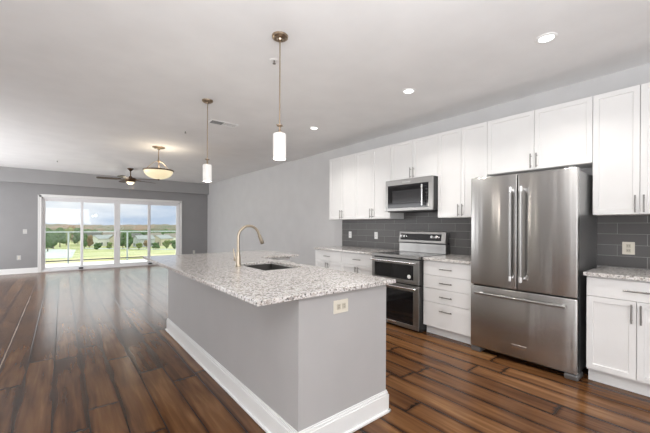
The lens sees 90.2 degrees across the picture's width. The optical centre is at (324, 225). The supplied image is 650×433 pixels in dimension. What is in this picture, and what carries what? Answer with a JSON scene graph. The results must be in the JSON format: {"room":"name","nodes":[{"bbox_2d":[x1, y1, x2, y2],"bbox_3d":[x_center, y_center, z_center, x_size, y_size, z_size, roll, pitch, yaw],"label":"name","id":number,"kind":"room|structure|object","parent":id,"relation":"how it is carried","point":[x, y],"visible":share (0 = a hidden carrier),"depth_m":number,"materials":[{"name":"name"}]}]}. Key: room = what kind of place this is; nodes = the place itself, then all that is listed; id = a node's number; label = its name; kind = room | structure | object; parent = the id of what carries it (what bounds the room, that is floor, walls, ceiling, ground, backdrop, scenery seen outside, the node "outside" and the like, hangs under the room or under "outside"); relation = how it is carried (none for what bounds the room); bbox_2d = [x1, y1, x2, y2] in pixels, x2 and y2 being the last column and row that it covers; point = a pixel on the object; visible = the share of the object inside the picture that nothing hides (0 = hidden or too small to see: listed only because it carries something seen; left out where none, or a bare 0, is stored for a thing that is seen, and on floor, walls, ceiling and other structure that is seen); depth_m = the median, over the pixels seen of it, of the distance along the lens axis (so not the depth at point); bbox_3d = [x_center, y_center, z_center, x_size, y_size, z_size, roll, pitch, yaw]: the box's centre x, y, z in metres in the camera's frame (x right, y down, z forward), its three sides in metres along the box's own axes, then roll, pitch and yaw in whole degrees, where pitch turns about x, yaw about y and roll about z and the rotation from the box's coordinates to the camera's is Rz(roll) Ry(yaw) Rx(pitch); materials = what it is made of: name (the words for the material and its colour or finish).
{"room":"kitchen","nodes":[
{"label":"kitchen","id":0,"kind":"room"},
{"bbox_2d":[0,182,207,269],"bbox_3d":[-6.801,-0.108,9.486,6.620,2.735,0.200,0,0,-39],"label":"wall","id":1,"kind":"structure","parent":0,"point":[18,201],"depth_m":8.61,"materials":[{"name":"paint"}]},
{"bbox_2d":[0,267,37,274],"bbox_3d":[-8.485,1.182,7.976,2.110,0.140,0.024,0,0,-39],"label":"baseboard","id":2,"kind":"structure","parent":1,"relation":"attached to","point":[19,270],"depth_m":8.41,"materials":[{"name":"white paint"}]},
{"bbox_2d":[0,166,208,194],"bbox_3d":[-6.691,-1.290,9.357,6.620,0.370,0.130,0,0,-39],"label":"soffit","id":3,"kind":"structure","parent":1,"relation":"attached to","point":[7,174],"depth_m":9.25,"materials":[{"name":"paint"}]},
{"bbox_2d":[41,197,178,271],"bbox_3d":[-6.306,0.249,9.863,3.496,2.025,0.240,0,0,-39],"label":"door","id":4,"kind":"structure","parent":1,"relation":"in","point":[116,203],"depth_m":9.74,"materials":[{"name":"white plastic"}]},
{"bbox_2d":[38,194,181,272],"bbox_3d":[-6.248,0.211,9.792,3.646,2.100,0.024,0,0,-39],"label":"trim","id":5,"kind":"structure","parent":1,"relation":"attached to","point":[40,196],"depth_m":9.24,"materials":[{"name":"white paint"}]},
{"bbox_2d":[0,0,649,183],"bbox_3d":[-2.181,-1.516,3.815,6.860,0.120,14.920,0,0,-39],"label":"ceiling","id":6,"kind":"structure","parent":0,"point":[88,86],"depth_m":3.00,"materials":[{"name":"paint"}]},
{"bbox_2d":[96,168,157,191],"bbox_3d":[-5.030,-1.158,8.311,1.367,0.620,1.374,0,0,-39],"label":"ceiling fan","id":7,"kind":"object","parent":6,"relation":"hanging from","point":[130,180],"visible":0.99,"depth_m":8.21,"materials":[{"name":"brown metal"}]},
{"bbox_2d":[142,146,173,180],"bbox_3d":[-3.099,-1.150,6.034,0.528,0.620,0.528,0,0,-39],"label":"chandelier","id":8,"kind":"object","parent":6,"relation":"hanging from","point":[158,173],"visible":1,"depth_m":5.91,"materials":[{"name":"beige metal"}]},
{"bbox_2d":[202,98,212,181],"bbox_3d":[-1.365,-0.982,3.759,0.124,0.940,0.124,0,0,-39],"label":"pendant light","id":9,"kind":"object","parent":6,"relation":"hanging from","point":[207,168],"visible":1,"depth_m":3.73,"materials":[{"name":"white glass"}]},
{"bbox_2d":[208,119,238,127],"bbox_3d":[-1.446,-1.448,4.614,0.400,0.010,0.180,0,0,-39],"label":"ceiling vent","id":10,"kind":"object","parent":6,"relation":"in","point":[212,121],"visible":0.94,"depth_m":4.60,"materials":[{"name":"white plastic"}]},
{"bbox_2d":[270,58,278,64],"bbox_3d":[-0.444,-1.431,2.833,0.076,0.034,0.076,0,0,-39],"label":"sprinkler","id":11,"kind":"object","parent":6,"relation":"attached to","point":[273,60],"visible":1,"depth_m":2.83,"materials":[{"name":"white plastic"}]},
{"bbox_2d":[272,31,287,159],"bbox_3d":[-0.345,-0.978,2.474,0.124,0.940,0.124,0,0,-39],"label":"pendant light","id":12,"kind":"object","parent":6,"relation":"hanging from","point":[279,138],"visible":1,"depth_m":2.44,"materials":[{"name":"white glass"}]},
{"bbox_2d":[402,88,415,93],"bbox_3d":[0.896,-1.438,3.470,0.148,0.008,0.148,0,0,-39],"label":"recessed light","id":13,"kind":"object","parent":6,"relation":"in","point":[407,90],"visible":1,"depth_m":3.46,"materials":[{"name":"white plastic"}]},
{"bbox_2d":[535,32,557,43],"bbox_3d":[1.698,-1.435,2.485,0.148,0.008,0.148,0,0,-39],"label":"recessed light","id":14,"kind":"object","parent":6,"relation":"in","point":[548,37],"visible":1,"depth_m":2.48,"materials":[{"name":"white plastic"}]},
{"bbox_2d":[0,265,649,432],"bbox_3d":[-2.194,1.339,3.815,6.860,0.120,14.920,0,0,-39],"label":"floor","id":15,"kind":"structure","parent":0,"point":[87,350],"depth_m":2.69,"materials":[{"name":"brown wood"}]},
{"bbox_2d":[165,257,390,432],"bbox_3d":[-0.537,0.845,3.284,1.339,0.884,2.869,0,0,-39],"label":"kitchen island","id":16,"kind":"object","parent":15,"relation":"on","point":[295,366],"visible":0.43,"depth_m":2.08,"materials":[{"name":"paint"}]},
{"bbox_2d":[143,250,395,305],"bbox_3d":[-0.620,0.386,3.242,1.628,0.027,2.910,0,0,-39],"label":"island countertop","id":17,"kind":"structure","parent":16,"relation":"on","point":[257,287],"depth_m":2.37,"materials":[{"name":"stone"}]},
{"bbox_2d":[233,225,263,266],"bbox_3d":[-0.710,0.181,3.027,0.288,0.381,0.096,0,0,-39],"label":"kitchen faucet","id":18,"kind":"object","parent":17,"relation":"on","point":[237,259],"visible":1,"depth_m":2.94,"materials":[{"name":"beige metal"}]},
{"bbox_2d":[247,264,291,270],"bbox_3d":[-0.531,0.492,3.047,0.429,0.178,0.629,0,0,-39],"label":"sink","id":19,"kind":"object","parent":17,"relation":"in","point":[265,267],"visible":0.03,"depth_m":3.33,"materials":[{"name":"grey metal"}]},
{"bbox_2d":[333,298,347,313],"bbox_3d":[0.098,0.492,1.980,0.117,0.080,0.009,0,0,-39],"label":"island outlet","id":20,"kind":"object","parent":16,"relation":"attached to","point":[339,306],"visible":1,"depth_m":1.98,"materials":[{"name":"beige plastic"}]},
{"bbox_2d":[315,249,341,269],"bbox_3d":[0.274,0.849,5.501,0.665,0.882,0.668,0,0,-39],"label":"base cabinet","id":21,"kind":"object","parent":15,"relation":"on","point":[324,258],"visible":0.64,"depth_m":5.28,"materials":[{"name":"white paint"}]},
{"bbox_2d":[341,252,373,274],"bbox_3d":[0.710,0.851,4.965,0.665,0.882,0.712,0,0,-39],"label":"base cabinet","id":22,"kind":"object","parent":15,"relation":"on","point":[351,262],"visible":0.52,"depth_m":4.78,"materials":[{"name":"white paint"}]},
{"bbox_2d":[314,246,398,254],"bbox_3d":[0.497,0.392,5.240,0.650,0.030,1.403,0,0,-39],"label":"countertop","id":23,"kind":"structure","parent":22,"relation":"on","point":[359,250],"depth_m":5.11,"materials":[{"name":"stone"}]},
{"bbox_2d":[370,231,449,332],"bbox_3d":[1.129,0.688,4.355,0.764,1.212,0.758,0,0,-39],"label":"range","id":24,"kind":"object","parent":15,"relation":"on","point":[404,298],"visible":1,"depth_m":4.12,"materials":[{"name":"silver metal"}]},
{"bbox_2d":[372,251,445,259],"bbox_3d":[1.118,0.391,4.345,0.618,0.036,0.758,0,0,-39],"label":"cooktop","id":25,"kind":"object","parent":24,"relation":"in","point":[393,255],"depth_m":4.24,"materials":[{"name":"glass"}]},
{"bbox_2d":[423,260,472,343],"bbox_3d":[1.608,0.855,3.860,0.665,0.882,0.608,0,0,-39],"label":"base cabinet","id":26,"kind":"object","parent":15,"relation":"on","point":[447,285],"visible":0.7,"depth_m":3.67,"materials":[{"name":"white paint"}]},
{"bbox_2d":[423,254,470,263],"bbox_3d":[1.617,0.397,3.863,0.650,0.030,0.607,0,0,-39],"label":"countertop","id":27,"kind":"structure","parent":26,"relation":"on","point":[462,259],"depth_m":3.76,"materials":[{"name":"stone"}]},
{"bbox_2d":[471,166,596,380],"bbox_3d":[2.045,0.398,3.223,0.756,1.800,0.907,0,0,-39],"label":"refrigerator","id":28,"kind":"object","parent":15,"relation":"on","point":[534,234],"visible":1,"depth_m":2.94,"materials":[{"name":"silver metal"}]},
{"bbox_2d":[586,276,649,396],"bbox_3d":[2.595,0.859,2.647,0.665,0.882,0.609,0,0,-39],"label":"base cabinet","id":29,"kind":"object","parent":15,"relation":"on","point":[617,310],"visible":0.97,"depth_m":2.54,"materials":[{"name":"white paint"}]},
{"bbox_2d":[583,266,649,281],"bbox_3d":[2.600,0.401,2.655,0.650,0.030,0.635,0,0,-39],"label":"countertop","id":30,"kind":"structure","parent":29,"relation":"on","point":[602,271],"depth_m":2.65,"materials":[{"name":"stone"}]},
{"bbox_2d":[207,63,649,267],"bbox_3d":[0.427,-0.077,5.941,0.120,2.735,14.920,0,0,-39],"label":"wall","id":31,"kind":"structure","parent":0,"point":[288,203],"depth_m":6.97,"materials":[{"name":"paint"}]},
{"bbox_2d":[329,153,366,219],"bbox_3d":[0.398,-0.638,5.597,0.360,1.070,0.668,0,0,-39],"label":"upper cabinet","id":32,"kind":"object","parent":31,"relation":"attached to","point":[342,170],"visible":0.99,"depth_m":5.48,"materials":[{"name":"white paint"}]},
{"bbox_2d":[356,145,403,219],"bbox_3d":[0.835,-0.636,5.061,0.360,1.070,0.712,0,0,-39],"label":"upper cabinet","id":33,"kind":"object","parent":31,"relation":"attached to","point":[373,167],"visible":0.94,"depth_m":4.95,"materials":[{"name":"white paint"}]},
{"bbox_2d":[391,134,437,180],"bbox_3d":[1.301,-0.900,4.489,0.360,0.539,0.762,0,0,-39],"label":"upper cabinet","id":34,"kind":"object","parent":31,"relation":"attached to","point":[418,157],"visible":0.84,"depth_m":4.37,"materials":[{"name":"white paint"}]},
{"bbox_2d":[386,175,437,212],"bbox_3d":[1.247,-0.408,4.446,0.475,0.439,0.755,0,0,-39],"label":"microwave","id":35,"kind":"object","parent":34,"relation":"attached to","point":[418,194],"visible":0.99,"depth_m":4.28,"materials":[{"name":"silver metal"}]},
{"bbox_2d":[438,122,491,217],"bbox_3d":[1.734,-0.632,3.955,0.360,1.070,0.612,0,0,-39],"label":"upper cabinet","id":36,"kind":"object","parent":31,"relation":"attached to","point":[462,152],"visible":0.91,"depth_m":3.88,"materials":[{"name":"white paint"}]},
{"bbox_2d":[342,212,649,269],"bbox_3d":[1.675,0.094,4.303,0.009,0.576,4.298,0,0,-39],"label":"backsplash","id":37,"kind":"structure","parent":31,"relation":"attached to","point":[612,231],"depth_m":4.20,"materials":[{"name":"grey tile"}]},
{"bbox_2d":[622,242,634,254],"bbox_3d":[2.763,0.206,2.951,0.009,0.114,0.085,0,0,-39],"label":"wall outlet","id":38,"kind":"object","parent":37,"relation":"attached to","point":[627,247],"visible":1,"depth_m":2.95,"materials":[{"name":"beige plastic"}]},
{"bbox_2d":[487,96,592,175],"bbox_3d":[2.221,-0.866,3.358,0.360,0.599,0.926,0,0,-39],"label":"upper cabinet","id":39,"kind":"object","parent":31,"relation":"attached to","point":[560,136],"visible":0.92,"depth_m":3.21,"materials":[{"name":"white paint"}]},
{"bbox_2d":[593,82,649,215],"bbox_3d":[2.707,-0.628,2.759,0.360,1.070,0.616,0,0,-39],"label":"upper cabinet","id":40,"kind":"object","parent":31,"relation":"attached to","point":[621,118],"visible":1,"depth_m":2.76,"materials":[{"name":"white paint"}]},
{"label":"outside","id":41,"kind":"structure","parent":0,"visible":0},
{"bbox_2d":[45,240,175,263],"bbox_3d":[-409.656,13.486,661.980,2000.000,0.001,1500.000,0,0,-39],"label":"ground","id":42,"kind":"structure","parent":41,"point":[87,253],"depth_m":177.04,"materials":[{"name":"green plant"}]},
{"bbox_2d":[49,230,60,248],"bbox_3d":[-168.230,8.694,200.516,7.362,11.710,6.038,0,0,-39],"label":"tree","id":43,"kind":"object","parent":42,"relation":"on","point":[55,236],"visible":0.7,"depth_m":199.68,"materials":[{"name":"green plant"}]},
{"bbox_2d":[54,227,66,246],"bbox_3d":[-178.126,7.791,217.393,7.353,13.429,6.047,0,0,-39],"label":"tree","id":44,"kind":"object","parent":42,"relation":"on","point":[62,236],"visible":0.49,"depth_m":216.83,"materials":[{"name":"green plant"}]},
{"bbox_2d":[64,227,73,244],"bbox_3d":[-189.454,7.822,237.860,8.502,13.267,7.068,0,0,-39],"label":"tree","id":45,"kind":"object","parent":42,"relation":"on","point":[70,228],"visible":0.3,"depth_m":237.44,"materials":[{"name":"green plant"}]},
{"bbox_2d":[72,228,79,243],"bbox_3d":[-190.769,7.957,250.045,6.800,12.985,5.998,0,0,-39],"label":"tree","id":46,"kind":"object","parent":42,"relation":"on","point":[75,238],"visible":0.73,"depth_m":248.17,"materials":[{"name":"green plant"}]},
{"bbox_2d":[86,235,93,247],"bbox_3d":[-156.287,10.351,215.344,4.196,8.501,3.630,0,0,-39],"label":"tree","id":47,"kind":"object","parent":42,"relation":"on","point":[89,240],"visible":0.91,"depth_m":214.41,"materials":[{"name":"green plant"}]},
{"bbox_2d":[86,232,100,235],"bbox_3d":[-205.864,10.218,286.200,15.380,8.330,13.587,0,0,-39],"label":"house","id":48,"kind":"structure","parent":42,"relation":"on","point":[89,233],"depth_m":285.85,"materials":[{"name":"grey"}]},
{"bbox_2d":[94,243,101,248],"bbox_3d":[-139.975,12.532,199.754,4.394,4.282,4.154,0,0,-39],"label":"tree","id":49,"kind":"object","parent":42,"relation":"on","point":[97,245],"visible":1,"depth_m":198.73,"materials":[{"name":"green plant"}]},
{"bbox_2d":[91,235,111,245],"bbox_3d":[-161.615,10.663,235.800,17.744,7.830,16.517,0,0,-39],"label":"house","id":50,"kind":"structure","parent":42,"relation":"on","point":[103,239],"depth_m":231.21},
{"bbox_2d":[101,232,120,234],"bbox_3d":[-180.503,9.780,274.500,15.292,9.430,12.047,0,0,-39],"label":"house","id":51,"kind":"structure","parent":42,"relation":"on","point":[102,233],"depth_m":270.44,"materials":[{"name":"grey"}]},
{"bbox_2d":[51,229,175,234],"bbox_3d":[-238.639,9.670,369.437,170.037,12.276,208.130,0,0,-39],"label":"woodland","id":52,"kind":"object","parent":42,"relation":"on","point":[142,233],"visible":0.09,"depth_m":346.07,"materials":[{"name":"green plant"}]},
{"bbox_2d":[109,235,132,245],"bbox_3d":[-147.787,10.574,235.800,15.903,8.130,14.662,0,0,-39],"label":"house","id":53,"kind":"structure","parent":42,"relation":"on","point":[111,238],"depth_m":230.81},
{"bbox_2d":[120,232,125,247],"bbox_3d":[-129.143,9.282,207.984,5.591,10.878,5.794,0,0,-39],"label":"tree","id":54,"kind":"object","parent":42,"relation":"on","point":[122,234],"visible":0.72,"depth_m":206.65,"materials":[{"name":"green plant"}]},
{"bbox_2d":[133,235,154,246],"bbox_3d":[-125.743,10.671,225.000,13.676,8.130,11.554,0,0,-39],"label":"house","id":55,"kind":"structure","parent":42,"relation":"on","point":[137,238],"depth_m":221.56,"materials":[{"name":"grey"}]},
{"bbox_2d":[154,235,172,245],"bbox_3d":[-122.299,10.836,243.000,16.908,7.830,16.219,0,0,-39],"label":"house","id":56,"kind":"structure","parent":42,"relation":"on","point":[159,239],"depth_m":237.73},
{"bbox_2d":[162,240,170,248],"bbox_3d":[-100.661,11.939,206.183,5.042,5.815,5.118,0,0,-39],"label":"tree","id":57,"kind":"object","parent":42,"relation":"on","point":[166,243],"visible":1,"depth_m":205.19,"materials":[{"name":"green plant"}]},
{"bbox_2d":[163,233,175,239],"bbox_3d":[-127.548,10.563,270.000,16.320,8.330,13.929,0,0,-39],"label":"house","id":58,"kind":"structure","parent":42,"relation":"on","point":[173,235],"depth_m":267.10,"materials":[{"name":"grey"}]},
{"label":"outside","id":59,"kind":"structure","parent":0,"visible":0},
{"bbox_2d":[45,259,146,266],"bbox_3d":[-7.066,1.373,10.950,8.096,0.170,2.400,0,0,-39],"label":"deck","id":60,"kind":"object","parent":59,"point":[132,260],"visible":0.11,"depth_m":10.99,"materials":[{"name":"white concrete"}]},
{"bbox_2d":[45,231,175,263],"bbox_3d":[-7.830,0.742,11.681,9.400,1.085,0.060,0,0,-39],"label":"balcony railing","id":61,"kind":"object","parent":60,"relation":"on","point":[67,232],"visible":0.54,"depth_m":11.34,"materials":[{"name":"metal"}]},
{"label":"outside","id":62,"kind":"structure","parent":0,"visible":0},
{"bbox_2d":[46,224,175,230],"bbox_3d":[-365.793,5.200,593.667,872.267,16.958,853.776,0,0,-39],"label":"hillside","id":63,"kind":"structure","parent":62,"point":[139,227],"depth_m":447.63,"materials":[{"name":"brown soil"}]},
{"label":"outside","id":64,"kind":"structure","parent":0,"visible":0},
{"bbox_2d":[45,249,75,258],"bbox_3d":[-153.140,14.555,177.475,27.172,0.080,93.067,0,0,-39],"label":"parking lot","id":65,"kind":"structure","parent":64,"point":[51,253],"depth_m":169.20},
{"bbox_2d":[46,227,52,250],"bbox_3d":[-156.075,7.772,181.214,5.846,13.661,5.767,0,0,-39],"label":"tree","id":66,"kind":"object","parent":65,"relation":"on","point":[49,243],"visible":0.55,"depth_m":181.21,"materials":[{"name":"green plant"}]},
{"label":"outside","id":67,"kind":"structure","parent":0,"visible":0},
{"bbox_2d":[83,248,175,249],"bbox_3d":[-117.497,14.712,204.939,58.236,0.080,62.565,0,0,-39],"label":"road","id":68,"kind":"structure","parent":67,"point":[83,248],"depth_m":205.62,"materials":[{"name":"grey asphalt"}]},
{"bbox_2d":[79,233,87,247],"bbox_3d":[-153.346,9.359,205.659,4.479,10.510,4.804,0,0,-39],"label":"tree","id":69,"kind":"object","parent":68,"relation":"on","point":[85,236],"visible":0.8,"depth_m":204.94,"materials":[{"name":"green plant"}]},
{"bbox_2d":[106,242,112,248],"bbox_3d":[-135.818,12.517,204.075,3.139,4.349,3.944,0,0,-39],"label":"tree","id":70,"kind":"object","parent":68,"relation":"on","point":[109,244],"visible":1,"depth_m":203.15,"materials":[{"name":"green plant"}]},
{"bbox_2d":[124,232,132,248],"bbox_3d":[-123.425,9.402,203.962,5.239,10.688,6.024,0,0,-39],"label":"tree","id":71,"kind":"object","parent":68,"relation":"on","point":[130,238],"visible":0.64,"depth_m":202.75,"materials":[{"name":"green plant"}]},
{"bbox_2d":[152,242,159,247],"bbox_3d":[-105.515,12.634,202.181,4.515,4.382,4.102,0,0,-39],"label":"tree","id":72,"kind":"object","parent":68,"relation":"on","point":[155,245],"visible":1,"depth_m":201.07,"materials":[{"name":"green plant"}]},
{"bbox_2d":[171,240,175,248],"bbox_3d":[-94.691,11.953,204.052,4.460,5.838,3.663,0,0,-39],"label":"tree","id":73,"kind":"object","parent":68,"relation":"on","point":[173,242],"visible":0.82,"depth_m":202.95,"materials":[{"name":"green plant"}]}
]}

